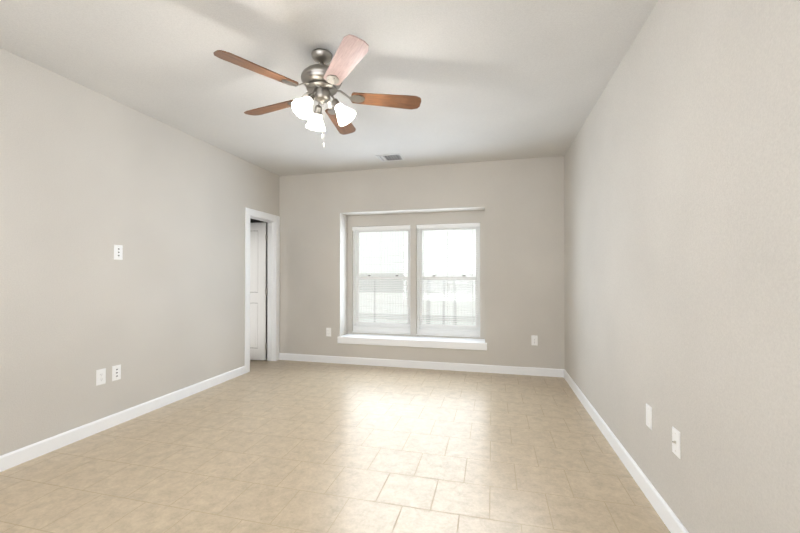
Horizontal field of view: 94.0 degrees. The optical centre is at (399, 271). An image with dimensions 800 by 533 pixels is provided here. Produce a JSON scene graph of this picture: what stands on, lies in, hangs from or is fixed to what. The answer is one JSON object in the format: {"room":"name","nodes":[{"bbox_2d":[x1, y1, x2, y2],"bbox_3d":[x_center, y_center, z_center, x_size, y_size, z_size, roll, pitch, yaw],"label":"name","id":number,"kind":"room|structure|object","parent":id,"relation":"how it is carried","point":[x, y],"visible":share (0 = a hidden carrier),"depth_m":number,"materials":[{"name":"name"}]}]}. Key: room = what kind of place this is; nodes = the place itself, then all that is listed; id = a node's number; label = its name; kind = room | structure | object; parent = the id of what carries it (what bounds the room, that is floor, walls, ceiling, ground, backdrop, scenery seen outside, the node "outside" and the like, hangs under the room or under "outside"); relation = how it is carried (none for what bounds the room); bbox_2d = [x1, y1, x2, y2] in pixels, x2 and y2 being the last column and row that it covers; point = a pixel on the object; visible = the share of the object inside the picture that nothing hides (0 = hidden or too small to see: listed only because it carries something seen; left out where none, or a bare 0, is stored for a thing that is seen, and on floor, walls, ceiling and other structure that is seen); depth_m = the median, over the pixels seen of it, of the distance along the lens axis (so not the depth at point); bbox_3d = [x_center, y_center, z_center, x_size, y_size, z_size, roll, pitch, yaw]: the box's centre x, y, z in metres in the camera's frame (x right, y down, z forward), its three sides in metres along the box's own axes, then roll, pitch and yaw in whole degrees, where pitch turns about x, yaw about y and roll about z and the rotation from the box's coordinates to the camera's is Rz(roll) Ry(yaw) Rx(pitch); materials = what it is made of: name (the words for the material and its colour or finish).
{"room":"empty living room","nodes":[
{"label":"empty living room","id":0,"kind":"room"},
{"bbox_2d":[0,48,278,455],"bbox_3d":[-2.542,-0.073,2.818,0.113,2.740,5.683,0,0,14],"label":"wall","id":1,"kind":"structure","parent":0,"point":[89,179],"depth_m":3.06,"materials":[{"name":"paint"}]},
{"bbox_2d":[96,368,105,385],"bbox_3d":[-2.426,0.858,3.025,0.008,0.125,0.074,0,0,14],"label":"electrical outlet plate","id":2,"kind":"object","parent":1,"relation":"attached to","point":[100,376],"visible":1,"depth_m":3.02,"materials":[{"name":"white plastic"}]},
{"bbox_2d":[112,364,120,380],"bbox_3d":[-2.395,0.859,3.150,0.008,0.125,0.074,0,0,14],"label":"electrical outlet plate","id":3,"kind":"object","parent":1,"relation":"attached to","point":[116,372],"visible":1,"depth_m":3.15,"materials":[{"name":"white plastic"}]},
{"bbox_2d":[114,245,122,259],"bbox_3d":[-2.393,-0.160,3.167,0.008,0.125,0.074,0,0,14],"label":"switch plate","id":4,"kind":"object","parent":1,"relation":"attached to","point":[118,252],"visible":1,"depth_m":3.17,"materials":[{"name":"white plastic"}]},
{"bbox_2d":[0,366,244,471],"bbox_3d":[-2.577,1.243,2.405,0.014,0.100,4.885,0,0,14],"label":"baseboard","id":5,"kind":"structure","parent":1,"relation":"attached to","point":[19,456],"depth_m":3.03,"materials":[{"name":"white wood"}]},
{"bbox_2d":[250,222,266,359],"bbox_3d":[-2.243,0.297,5.500,0.592,2.018,0.172,0,0,14],"label":"door","id":6,"kind":"structure","parent":1,"relation":"in","point":[258,291],"depth_m":5.47,"materials":[{"name":"white paint"}]},
{"bbox_2d":[244,207,279,372],"bbox_3d":[-1.956,0.248,5.180,0.147,2.134,0.785,0,0,14],"label":"door frame","id":7,"kind":"structure","parent":1,"relation":"attached to","point":[273,273],"depth_m":5.46,"materials":[{"name":"white wood"}]},
{"bbox_2d":[0,0,657,175],"bbox_3d":[-1.232,-1.504,2.678,5.629,0.120,6.246,0,0,14],"label":"ceiling","id":8,"kind":"structure","parent":0,"point":[490,80],"depth_m":2.62,"materials":[{"name":"paint"}]},
{"bbox_2d":[213,34,420,147],"bbox_3d":[-0.531,-1.129,2.522,1.294,0.632,1.275,0,0,14],"label":"fan","id":9,"kind":"object","parent":8,"relation":"hanging from","point":[322,81],"visible":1,"depth_m":2.42,"materials":[{"name":"brown wood"}]},
{"bbox_2d":[375,153,403,161],"bbox_3d":[-0.125,-1.421,4.685,0.310,0.016,0.250,0,0,14],"label":"ceiling vent","id":10,"kind":"object","parent":8,"relation":"in","point":[390,157],"visible":0.98,"depth_m":4.68,"materials":[{"name":"white metal"}]},
{"bbox_2d":[0,359,670,532],"bbox_3d":[-1.232,1.355,2.655,5.629,0.120,6.246,0,0,14],"label":"floor","id":11,"kind":"structure","parent":0,"point":[278,446],"depth_m":2.48,"materials":[{"name":"tile"}]},
{"bbox_2d":[250,156,564,368],"bbox_3d":[-0.589,-0.052,5.493,5.516,2.740,0.450,0,0,14],"label":"wall","id":12,"kind":"structure","parent":0,"point":[514,208],"depth_m":5.05,"materials":[{"name":"paint"}]},
{"bbox_2d":[326,328,330,336],"bbox_3d":[-1.026,0.877,5.357,0.074,0.125,0.008,0,0,14],"label":"outlet","id":13,"kind":"object","parent":12,"relation":"attached to","point":[328,331],"visible":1,"depth_m":5.36,"materials":[{"name":"white plastic"}]},
{"bbox_2d":[337,333,486,349],"bbox_3d":[0.153,0.978,5.195,2.071,0.095,0.315,0,0,14],"label":"window sill","id":14,"kind":"structure","parent":12,"relation":"attached to","point":[427,342],"depth_m":5.07,"materials":[{"name":"white wood"}]},
{"bbox_2d":[352,227,479,337],"bbox_3d":[0.208,0.125,5.428,1.885,1.588,0.149,0,0,14],"label":"window","id":15,"kind":"structure","parent":12,"relation":"in","point":[424,330],"depth_m":5.42,"materials":[{"name":"white plastic"}]},
{"bbox_2d":[352,225,409,325],"bbox_3d":[-0.284,0.064,5.485,0.888,1.455,0.049,0,0,14],"label":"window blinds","id":16,"kind":"object","parent":15,"relation":"attached to","point":[379,228],"visible":0.92,"depth_m":5.49,"materials":[{"name":"white plastic"}]},
{"bbox_2d":[417,223,479,327],"bbox_3d":[0.670,0.062,5.249,0.886,1.455,0.049,0,0,14],"label":"window blinds","id":17,"kind":"object","parent":15,"relation":"attached to","point":[447,226],"visible":0.94,"depth_m":5.25,"materials":[{"name":"white plastic"}]},
{"bbox_2d":[279,353,563,377],"bbox_3d":[0.102,1.264,5.073,3.930,0.100,0.014,0,0,14],"label":"baseboard","id":18,"kind":"structure","parent":12,"relation":"attached to","point":[549,372],"depth_m":5.00,"materials":[{"name":"white wood"}]},
{"bbox_2d":[531,335,537,345],"bbox_3d":[1.691,0.871,4.683,0.074,0.125,0.008,0,0,14],"label":"outlet","id":19,"kind":"object","parent":12,"relation":"attached to","point":[534,339],"visible":1,"depth_m":4.68,"materials":[{"name":"white plastic"}]},
{"bbox_2d":[564,0,799,532],"bbox_3d":[1.445,-0.080,2.003,0.113,2.740,6.246,0,0,14],"label":"wall","id":20,"kind":"structure","parent":0,"point":[682,231],"depth_m":1.61,"materials":[{"name":"paint"}]},
{"bbox_2d":[564,369,688,532],"bbox_3d":[1.343,1.239,1.844,0.014,0.100,5.683,0,0,14],"label":"baseboard","id":21,"kind":"structure","parent":20,"relation":"attached to","point":[667,515],"depth_m":2.31,"materials":[{"name":"white wood"}]},
{"bbox_2d":[646,403,651,429],"bbox_3d":[1.412,0.825,2.116,0.007,0.125,0.074,0,0,14],"label":"electrical outlet plate","id":22,"kind":"object","parent":20,"relation":"attached to","point":[648,416],"visible":1,"depth_m":2.10,"materials":[{"name":"white plastic"}]},
{"bbox_2d":[672,426,680,458],"bbox_3d":[1.329,0.828,1.804,0.017,0.125,0.074,0,0,14],"label":"electrical outlet plate","id":23,"kind":"object","parent":20,"relation":"attached to","point":[676,450],"visible":1,"depth_m":1.79,"materials":[{"name":"white plastic"}]},
{"label":"outside","id":24,"kind":"structure","parent":0,"visible":0},
{"bbox_2d":[359,229,475,325],"bbox_3d":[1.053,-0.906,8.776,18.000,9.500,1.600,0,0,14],"label":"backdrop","id":25,"kind":"structure","parent":24,"point":[459,263],"depth_m":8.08,"materials":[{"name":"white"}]}
]}

